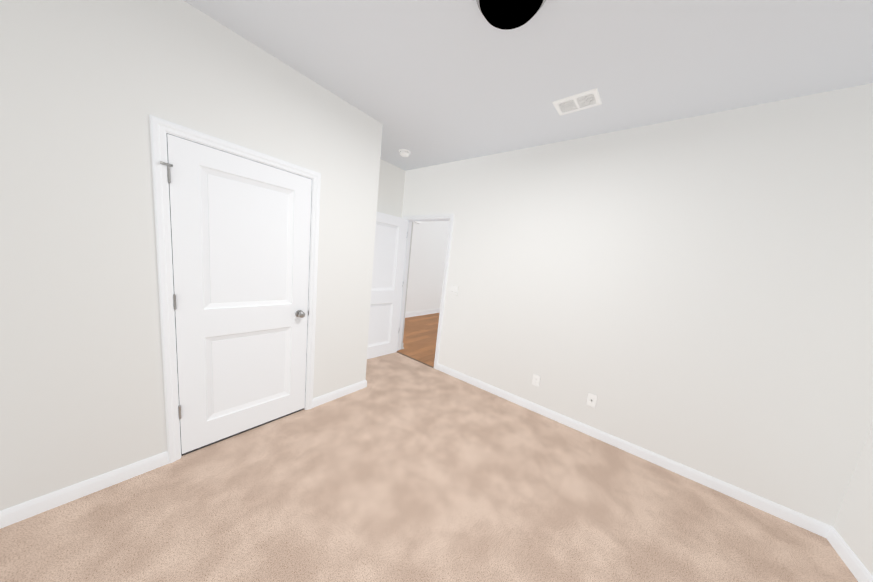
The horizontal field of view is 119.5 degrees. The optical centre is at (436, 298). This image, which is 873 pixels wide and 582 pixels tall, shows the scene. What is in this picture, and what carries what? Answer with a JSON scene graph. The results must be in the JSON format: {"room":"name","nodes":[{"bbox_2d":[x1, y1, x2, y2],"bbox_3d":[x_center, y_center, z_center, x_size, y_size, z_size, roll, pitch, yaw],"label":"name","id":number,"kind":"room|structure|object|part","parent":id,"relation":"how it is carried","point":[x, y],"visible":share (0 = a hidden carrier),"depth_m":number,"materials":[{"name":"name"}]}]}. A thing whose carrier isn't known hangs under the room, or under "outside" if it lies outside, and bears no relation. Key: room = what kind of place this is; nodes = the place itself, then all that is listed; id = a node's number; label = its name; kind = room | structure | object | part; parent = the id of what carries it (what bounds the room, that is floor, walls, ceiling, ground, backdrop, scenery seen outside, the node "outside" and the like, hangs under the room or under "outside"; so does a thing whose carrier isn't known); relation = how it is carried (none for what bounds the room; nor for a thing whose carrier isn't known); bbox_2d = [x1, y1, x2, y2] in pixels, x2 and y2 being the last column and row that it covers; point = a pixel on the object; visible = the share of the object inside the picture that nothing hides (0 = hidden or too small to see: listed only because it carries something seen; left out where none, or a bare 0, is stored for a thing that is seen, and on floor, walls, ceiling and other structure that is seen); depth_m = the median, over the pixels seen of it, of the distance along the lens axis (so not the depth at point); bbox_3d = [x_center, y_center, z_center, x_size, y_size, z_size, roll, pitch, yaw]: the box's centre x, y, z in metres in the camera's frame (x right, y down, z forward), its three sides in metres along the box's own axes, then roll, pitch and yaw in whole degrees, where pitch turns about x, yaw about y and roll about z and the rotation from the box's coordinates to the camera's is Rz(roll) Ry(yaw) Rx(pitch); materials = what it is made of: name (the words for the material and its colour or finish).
{"room":"empty bedroom","nodes":[
{"label":"empty bedroom","id":0,"kind":"room"},
{"bbox_2d":[0,0,382,510],"bbox_3d":[-1.481,-0.299,1.742,0.120,2.740,2.485,12,10,37],"label":"wall","id":1,"kind":"structure","parent":0,"point":[88,88],"depth_m":1.34,"materials":[{"name":"paint"}]},
{"bbox_2d":[0,451,168,528],"bbox_3d":[-2.004,1.055,1.336,0.014,0.084,0.826,12,10,37],"label":"baseboard","id":2,"kind":"structure","parent":1,"relation":"attached to","point":[26,510],"depth_m":1.39,"materials":[{"name":"white paint"}]},
{"bbox_2d":[160,162,181,418],"bbox_3d":[-1.613,0.012,1.556,0.066,1.582,0.050,12,10,37],"label":"closet door hinges","id":3,"kind":"object","parent":1,"relation":"attached to","point":[168,165],"visible":0.96,"depth_m":1.46,"materials":[{"name":"grey metal"}]},
{"bbox_2d":[149,115,320,462],"bbox_3d":[-1.410,0.032,1.927,0.120,2.049,0.852,12,10,37],"label":"door frame","id":4,"kind":"structure","parent":1,"relation":"attached to","point":[172,264],"depth_m":1.64,"materials":[{"name":"white paint"}]},
{"bbox_2d":[166,133,311,455],"bbox_3d":[-1.377,0.048,1.902,0.030,2.030,0.816,12,10,37],"label":"seal","id":5,"kind":"object","parent":1,"relation":"attached to","point":[176,339],"visible":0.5,"depth_m":1.82,"materials":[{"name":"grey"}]},
{"bbox_2d":[167,134,311,453],"bbox_3d":[-1.377,0.039,1.902,0.165,2.006,0.812,12,10,37],"label":"closet door","id":6,"kind":"structure","parent":1,"relation":"in","point":[240,227],"depth_m":1.81,"materials":[{"name":"white paint"}]},
{"bbox_3d":[-1.169,0.123,2.195,0.165,0.065,0.106,12,10,37],"label":"knob","id":7,"kind":"part","parent":6,"relation":"part of","materials":[{"name":"grey metal"}]},
{"bbox_2d":[312,380,366,407],"bbox_3d":[-0.955,0.884,3.253,0.749,0.084,1.619,12,10,37],"label":"baseboard","id":8,"kind":"structure","parent":1,"relation":"attached to","point":[328,397],"depth_m":2.60,"materials":[{"name":"white paint"}]},
{"bbox_2d":[377,159,404,217],"bbox_3d":[-0.965,-0.512,3.566,0.120,2.740,1.037,12,10,37],"label":"wall","id":9,"kind":"structure","parent":0,"point":[391,188],"depth_m":3.59,"materials":[{"name":"paint"}]},
{"bbox_2d":[367,212,407,358],"bbox_3d":[-0.800,-0.143,3.572,0.165,2.022,0.802,13,11,41],"label":"entry door","id":10,"kind":"structure","parent":9,"relation":"in","point":[389,260],"depth_m":3.65,"materials":[{"name":"white paint"}]},
{"bbox_2d":[398,313,438,366],"bbox_3d":[0.614,0.806,5.405,3.790,0.060,3.668,12,10,37],"label":"floor","id":11,"kind":"structure","parent":0,"point":[420,337],"depth_m":4.90,"materials":[{"name":"brown wood"}]},
{"bbox_2d":[406,221,448,312],"bbox_3d":[-0.671,-0.884,6.310,0.120,2.740,3.668,12,10,37],"label":"wall","id":12,"kind":"structure","parent":0,"point":[427,261],"depth_m":6.76,"materials":[{"name":"paint"}]},
{"bbox_2d":[405,308,439,317],"bbox_3d":[-0.760,0.417,6.439,0.030,0.125,3.390,12,10,37],"label":"baseboard","id":13,"kind":"structure","parent":12,"relation":"attached to","point":[419,313],"depth_m":6.86,"materials":[{"name":"white paint"}]},
{"bbox_2d":[0,352,857,581],"bbox_3d":[-0.257,1.282,1.539,4.520,0.060,3.522,12,10,37],"label":"floor carpet","id":14,"kind":"object","parent":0,"point":[400,468],"visible":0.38,"depth_m":1.52,"materials":[{"name":"beige carpet"}]},
{"bbox_2d":[397,351,433,367],"bbox_3d":[-0.349,0.903,3.827,0.797,0.006,0.032,12,10,37],"label":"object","id":15,"kind":"structure","parent":14,"relation":"on","point":[415,359],"depth_m":3.80,"materials":[{"name":"brown"}]},
{"bbox_2d":[183,0,872,170],"bbox_3d":[-0.480,-1.612,1.569,5.890,0.100,3.582,12,10,37],"label":"ceiling","id":16,"kind":"structure","parent":0,"point":[426,83],"depth_m":1.52,"materials":[{"name":"paint"}]},
{"bbox_2d":[399,149,410,156],"bbox_3d":[-0.385,-1.746,3.071,0.140,0.048,0.140,12,10,37],"label":"smoke detector","id":17,"kind":"object","parent":16,"relation":"attached to","point":[404,153],"visible":1,"depth_m":3.03,"materials":[{"name":"white plastic"}]},
{"bbox_2d":[476,0,545,29],"bbox_3d":[0.341,-1.365,1.166,0.330,0.099,0.330,12,10,37],"label":"lamp","id":18,"kind":"object","parent":16,"relation":"attached to","point":[506,14],"visible":1,"depth_m":1.18,"materials":[{"name":"black fabric"}]},
{"bbox_2d":[552,88,601,114],"bbox_3d":[1.037,-1.443,1.883,0.301,0.009,0.209,12,10,37],"label":"ceiling vent","id":19,"kind":"object","parent":16,"relation":"in","point":[580,101],"visible":1,"depth_m":1.87,"materials":[{"name":"white plastic"}]},
{"bbox_2d":[402,83,872,526],"bbox_3d":[0.527,-0.294,3.142,5.770,2.740,0.120,12,10,37],"label":"wall","id":20,"kind":"structure","parent":0,"point":[695,293],"depth_m":1.95,"materials":[{"name":"paint"}]},
{"bbox_2d":[401,222,412,348],"bbox_3d":[-0.480,-0.207,4.059,0.077,2.098,0.064,12,10,37],"label":"trim","id":21,"kind":"structure","parent":20,"relation":"attached to","point":[402,343],"depth_m":4.03,"materials":[{"name":"white wood"}]},
{"bbox_2d":[397,214,453,368],"bbox_3d":[-0.208,-0.129,3.720,0.916,2.098,0.138,12,10,37],"label":"door frame","id":22,"kind":"structure","parent":20,"relation":"attached to","point":[441,216],"depth_m":3.53,"materials":[{"name":"white paint"}]},
{"bbox_2d":[450,285,458,295],"bbox_3d":[0.228,-0.108,3.308,0.120,0.124,0.008,12,10,37],"label":"light switch","id":23,"kind":"object","parent":20,"relation":"attached to","point":[453,289],"visible":1,"depth_m":3.30,"materials":[{"name":"white plastic"}]},
{"bbox_2d":[531,374,540,386],"bbox_3d":[1.060,0.873,2.715,0.079,0.128,0.008,12,10,37],"label":"duplex electrical outlet","id":24,"kind":"object","parent":20,"relation":"attached to","point":[536,380],"visible":1,"depth_m":2.71,"materials":[{"name":"white plastic"}]},
{"bbox_2d":[586,392,597,407],"bbox_3d":[1.461,0.959,2.398,0.079,0.128,0.018,12,10,37],"label":"outlet","id":25,"kind":"object","parent":20,"relation":"attached to","point":[591,401],"visible":1,"depth_m":2.40,"materials":[{"name":"white plastic"}]},
{"bbox_2d":[437,364,828,535],"bbox_3d":[1.244,1.212,2.588,3.170,0.084,0.014,12,10,37],"label":"baseboard","id":26,"kind":"structure","parent":20,"relation":"attached to","point":[810,524],"depth_m":2.09,"materials":[{"name":"white paint"}]},
{"bbox_2d":[833,424,872,575],"bbox_3d":[1.639,0.276,0.057,0.120,2.740,3.402,12,10,37],"label":"wall","id":27,"kind":"structure","parent":0,"point":[853,526],"depth_m":1.48,"materials":[{"name":"paint"}]},
{"bbox_2d":[822,525,872,581],"bbox_3d":[1.459,1.570,0.301,0.014,0.084,3.372,12,10,37],"label":"baseboard","id":28,"kind":"structure","parent":27,"relation":"attached to","point":[850,559],"depth_m":1.47,"materials":[{"name":"white paint"}]}
]}

